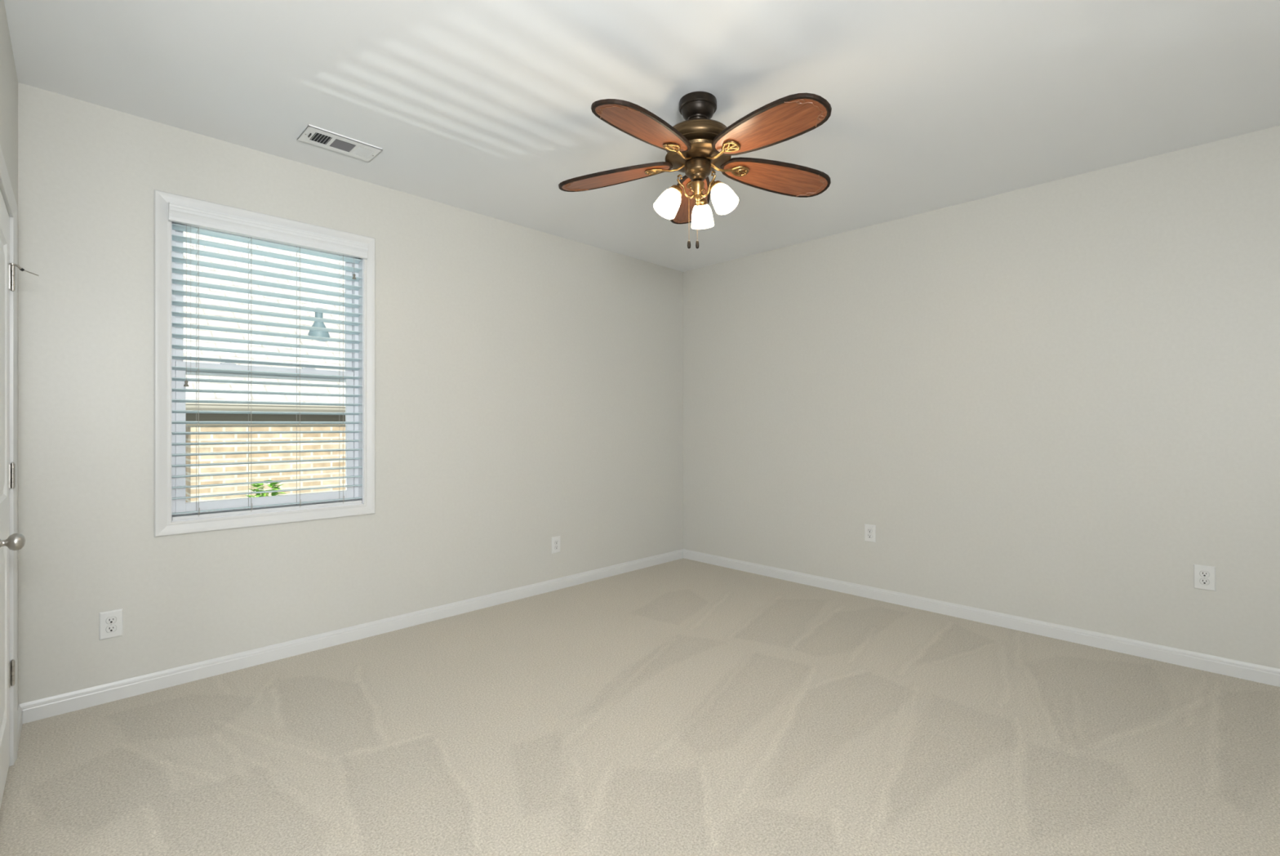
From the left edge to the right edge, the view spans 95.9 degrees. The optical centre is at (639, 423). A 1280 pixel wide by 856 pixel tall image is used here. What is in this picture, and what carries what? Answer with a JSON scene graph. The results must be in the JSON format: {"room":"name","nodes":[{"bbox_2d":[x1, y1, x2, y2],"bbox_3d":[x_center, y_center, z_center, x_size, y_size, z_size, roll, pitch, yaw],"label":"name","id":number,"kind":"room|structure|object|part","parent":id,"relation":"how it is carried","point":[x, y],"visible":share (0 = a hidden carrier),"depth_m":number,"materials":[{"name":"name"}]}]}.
{"room":"empty bedroom","nodes":[
{"label":"empty bedroom","id":0,"kind":"room"},
{"bbox_2d":[0,0,17,706],"bbox_3d":[-2.135,-0.090,1.844,0.120,2.780,1.620,0,0,-44],"label":"wall","id":1,"kind":"structure","parent":0,"point":[8,76],"depth_m":2.12,"materials":[{"name":"beige paint"}]},
{"bbox_2d":[0,145,17,765],"bbox_3d":[-2.136,0.220,1.944,0.016,2.120,0.752,0,0,-44],"label":"trim","id":2,"kind":"structure","parent":1,"relation":"attached to","point":[6,187],"depth_m":2.17,"materials":[{"name":"white"}]},
{"bbox_2d":[0,190,39,808],"bbox_3d":[-2.142,0.247,1.966,0.110,2.035,0.651,0,0,-44],"label":"door","id":3,"kind":"structure","parent":1,"relation":"in","point":[15,541],"depth_m":2.03,"materials":[{"name":"white paint"}]},
{"bbox_3d":[-1.952,0.366,1.788,0.065,0.064,0.064,0,0,-44],"label":"knob","id":4,"kind":"part","parent":3,"relation":"part of","materials":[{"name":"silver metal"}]},
{"bbox_2d":[17,703,22,751],"bbox_3d":[-2.525,1.238,2.340,0.014,0.084,0.366,0,0,-44],"label":"baseboard","id":5,"kind":"structure","parent":1,"relation":"attached to","point":[20,712],"depth_m":2.38,"materials":[{"name":"white wood"}]},
{"bbox_2d":[17,82,683,703],"bbox_3d":[-1.688,-0.090,3.542,6.092,2.780,0.150,0,0,-45],"label":"wall","id":6,"kind":"structure","parent":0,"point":[529,382],"depth_m":3.39,"materials":[{"name":"beige paint"}]},
{"bbox_2d":[98,608,123,639],"bbox_3d":[-2.446,0.926,2.671,0.082,0.126,0.009,0,0,-45],"label":"wall outlet","id":7,"kind":"object","parent":6,"relation":"attached to","point":[110,622],"visible":1,"depth_m":2.67,"materials":[{"name":"white plastic"}]},
{"bbox_2d":[105,624,116,632],"bbox_3d":[-2.444,0.946,2.668,0.038,0.031,0.003,0,0,-45],"label":"receptacle","id":8,"kind":"object","parent":7,"relation":"attached to","point":[108,628],"depth_m":2.67,"materials":[{"name":"white plastic"}]},
{"bbox_2d":[105,616,116,623],"bbox_3d":[-2.444,0.906,2.668,0.038,0.031,0.003,0,0,-45],"label":"receptacle","id":9,"kind":"object","parent":7,"relation":"attached to","point":[108,620],"depth_m":2.67,"materials":[{"name":"white plastic"}]},
{"bbox_2d":[154,189,375,537],"bbox_3d":[-2.025,-0.292,3.192,1.029,1.669,0.166,0,0,-45],"label":"window","id":10,"kind":"structure","parent":6,"relation":"attached to","point":[177,504],"depth_m":3.05,"materials":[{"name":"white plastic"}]},
{"bbox_3d":[-2.067,-0.646,3.235,0.847,0.782,0.024,0,0,-45],"label":"sash","id":11,"kind":"part","parent":10,"relation":"part of","materials":[{"name":"white plastic"}]},
{"bbox_3d":[-2.046,0.070,3.213,0.847,0.776,0.024,0,0,-45],"label":"sash","id":12,"kind":"part","parent":10,"relation":"part of","materials":[{"name":"white plastic"}]},
{"bbox_2d":[168,201,368,520],"bbox_3d":[-1.985,-0.298,3.151,0.923,1.548,0.120,0,0,-45],"label":"window blind","id":13,"kind":"object","parent":6,"relation":"attached to","point":[178,213],"visible":0.96,"depth_m":3.11,"materials":[{"name":"white plastic"}]},
{"bbox_3d":[-2.237,-0.623,2.873,0.001,0.745,0.001,0,0,-45],"label":"lift cord","id":14,"kind":"part","parent":13,"relation":"part of","materials":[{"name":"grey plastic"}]},
{"bbox_3d":[-2.243,-0.278,2.929,0.006,1.485,0.070,0,0,-45],"label":"ladder cord","id":15,"kind":"part","parent":13,"relation":"part of","materials":[{"name":"white fabric"}]},
{"bbox_3d":[-2.084,-0.278,3.087,0.006,1.485,0.070,0,0,-45],"label":"ladder cord","id":16,"kind":"part","parent":13,"relation":"part of","materials":[{"name":"white fabric"}]},
{"bbox_3d":[-2.002,0.466,3.169,0.890,0.020,0.060,0,0,-45],"label":"rail","id":17,"kind":"part","parent":13,"relation":"part of","materials":[{"name":"white plastic"}]},
{"bbox_3d":[-1.922,-0.278,3.250,0.006,1.485,0.070,0,0,-45],"label":"ladder cord","id":18,"kind":"part","parent":13,"relation":"part of","materials":[{"name":"white fabric"}]},
{"bbox_3d":[-1.762,-0.278,3.409,0.006,1.485,0.070,0,0,-45],"label":"ladder cord","id":19,"kind":"part","parent":13,"relation":"part of","materials":[{"name":"white fabric"}]},
{"bbox_2d":[19,548,683,723],"bbox_3d":[-1.117,1.238,3.997,4.342,0.084,0.014,0,0,-45],"label":"baseboard","id":20,"kind":"structure","parent":6,"relation":"attached to","point":[36,709],"depth_m":3.19,"materials":[{"name":"white wood"}]},
{"bbox_2d":[551,535,559,553],"bbox_3d":[-0.648,0.933,4.469,0.082,0.126,0.009,0,0,-45],"label":"wall outlet","id":21,"kind":"object","parent":6,"relation":"attached to","point":[555,540],"visible":1,"depth_m":4.46,"materials":[{"name":"white plastic"}]},
{"bbox_2d":[0,558,1279,855],"bbox_3d":[0.342,1.280,1.506,5.900,0.002,5.700,0,0,-45],"label":"floor","id":22,"kind":"structure","parent":0,"point":[682,706],"depth_m":2.29,"materials":[{"name":"beige carpet"}]},
{"bbox_2d":[4,0,1279,271],"bbox_3d":[0.342,-1.520,1.506,6.100,0.120,5.900,0,0,-45],"label":"ceiling","id":23,"kind":"structure","parent":0,"point":[483,107],"depth_m":2.46,"materials":[{"name":"white paint"}]},
{"bbox_2d":[297,124,382,161],"bbox_3d":[-1.558,-1.452,3.003,0.354,0.016,0.196,0,0,-45],"label":"ceiling vent","id":24,"kind":"object","parent":23,"relation":"in","point":[333,141],"visible":1,"depth_m":2.99,"materials":[{"name":"white metal"}]},
{"bbox_2d":[558,91,831,248],"bbox_3d":[0.262,-1.130,2.576,1.298,0.660,1.298,0,0,-45],"label":"ceiling fan","id":25,"kind":"object","parent":23,"relation":"hanging from","point":[699,145],"visible":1,"depth_m":2.54,"materials":[{"name":"brown wood"}]},
{"bbox_3d":[-0.119,-1.171,2.740,0.568,0.014,0.216,-4,9,18],"label":"blade","id":26,"kind":"part","parent":25,"relation":"part of","materials":[{"name":"red wood"}]},
{"bbox_3d":[0.027,-1.171,2.291,0.216,0.014,0.568,12,11,35],"label":"blade","id":27,"kind":"part","parent":25,"relation":"part of","materials":[{"name":"red wood"}]},
{"bbox_3d":[0.119,-0.986,2.577,0.121,0.129,0.113,0,0,-45],"label":"lamp shade","id":28,"kind":"part","parent":25,"relation":"part of","materials":[{"name":"white glass"}]},
{"bbox_3d":[0.205,-1.071,2.599,0.086,0.104,0.012,0,0,-16],"label":"lamp arm","id":29,"kind":"part","parent":25,"relation":"part of","materials":[{"name":"gold metal"}]},
{"bbox_3d":[0.262,-1.171,3.017,0.216,0.014,0.568,-10,-4,-1],"label":"blade","id":30,"kind":"part","parent":25,"relation":"part of","materials":[{"name":"red wood"}]},
{"bbox_3d":[0.296,-0.986,2.760,0.121,0.129,0.114,0,0,-45],"label":"lamp shade","id":31,"kind":"part","parent":25,"relation":"part of","materials":[{"name":"white glass"}]},
{"bbox_3d":[0.305,-1.071,2.574,0.013,0.104,0.086,0,0,-45],"label":"lamp arm","id":32,"kind":"part","parent":25,"relation":"part of","materials":[{"name":"gold metal"}]},
{"bbox_3d":[0.359,-1.004,2.523,0.046,0.070,0.049,0,0,-6],"label":"bulb","id":33,"kind":"part","parent":25,"relation":"part of","materials":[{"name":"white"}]},
{"bbox_3d":[0.367,-0.986,2.515,0.109,0.129,0.124,0,0,-45],"label":"lamp shade","id":34,"kind":"part","parent":25,"relation":"part of","materials":[{"name":"white glass"}]},
{"bbox_3d":[0.498,-1.171,2.291,0.216,0.014,0.568,12,-3,-36],"label":"blade","id":35,"kind":"part","parent":25,"relation":"part of","materials":[{"name":"red wood"}]},
{"bbox_3d":[0.644,-1.171,2.739,0.568,0.014,0.216,4,-11,-18],"label":"blade","id":36,"kind":"part","parent":25,"relation":"part of","materials":[{"name":"red wood"}]},
{"bbox_2d":[683,125,1279,668],"bbox_3d":[2.499,-0.090,3.557,0.150,2.780,5.750,0,0,-45],"label":"wall","id":37,"kind":"structure","parent":0,"point":[1055,402],"depth_m":3.56,"materials":[{"name":"beige paint"}]},
{"bbox_2d":[864,523,875,542],"bbox_3d":[1.693,0.802,4.250,0.082,0.126,0.009,0,0,45],"label":"wall outlet","id":38,"kind":"object","parent":37,"relation":"attached to","point":[869,529],"visible":1,"depth_m":4.25,"materials":[{"name":"white plastic"}]},
{"bbox_2d":[683,548,1279,686],"bbox_3d":[2.388,1.238,3.552,0.014,0.084,5.600,0,0,-45],"label":"baseboard","id":39,"kind":"structure","parent":37,"relation":"attached to","point":[1222,665],"depth_m":3.54,"materials":[{"name":"white wood"}]},
{"bbox_2d":[1193,564,1215,591],"bbox_3d":[2.939,0.799,3.004,0.082,0.126,0.009,0,0,45],"label":"wall outlet","id":40,"kind":"object","parent":37,"relation":"attached to","point":[1204,576],"visible":1,"depth_m":3.00,"materials":[{"name":"white plastic"}]},
{"bbox_2d":[1199,577,1209,584],"bbox_3d":[2.937,0.819,3.002,0.038,0.031,0.003,0,0,45],"label":"receptacle","id":41,"kind":"object","parent":40,"relation":"attached to","point":[1202,580],"depth_m":3.00,"materials":[{"name":"white plastic"}]},
{"bbox_2d":[1199,570,1209,577],"bbox_3d":[2.937,0.779,3.002,0.038,0.031,0.003,0,0,45],"label":"receptacle","id":42,"kind":"object","parent":40,"relation":"attached to","point":[1202,573],"depth_m":3.00,"materials":[{"name":"white plastic"}]},
{"label":"outside","id":43,"kind":"structure","parent":0,"visible":0},
{"bbox_3d":[-6.800,2.680,11.335,26.000,0.100,17.600,0,0,-45],"label":"ground","id":44,"kind":"structure","parent":43,"visible":0},
{"bbox_2d":[183,231,345,502],"bbox_3d":[-6.294,-1.345,13.516,11.000,7.949,13.230,0,0,-45],"label":"house","id":45,"kind":"structure","parent":44,"relation":"on","point":[212,490],"depth_m":6.92,"materials":[{"name":"beige brick"}]},
{"bbox_2d":[244,480,284,497],"bbox_3d":[-4.006,1.608,6.156,0.527,2.044,0.537,0,0,-7],"label":"shrub","id":46,"kind":"object","parent":44,"relation":"on","point":[272,485],"visible":0.16,"depth_m":6.15,"materials":[{"name":"green plant"}]}
]}

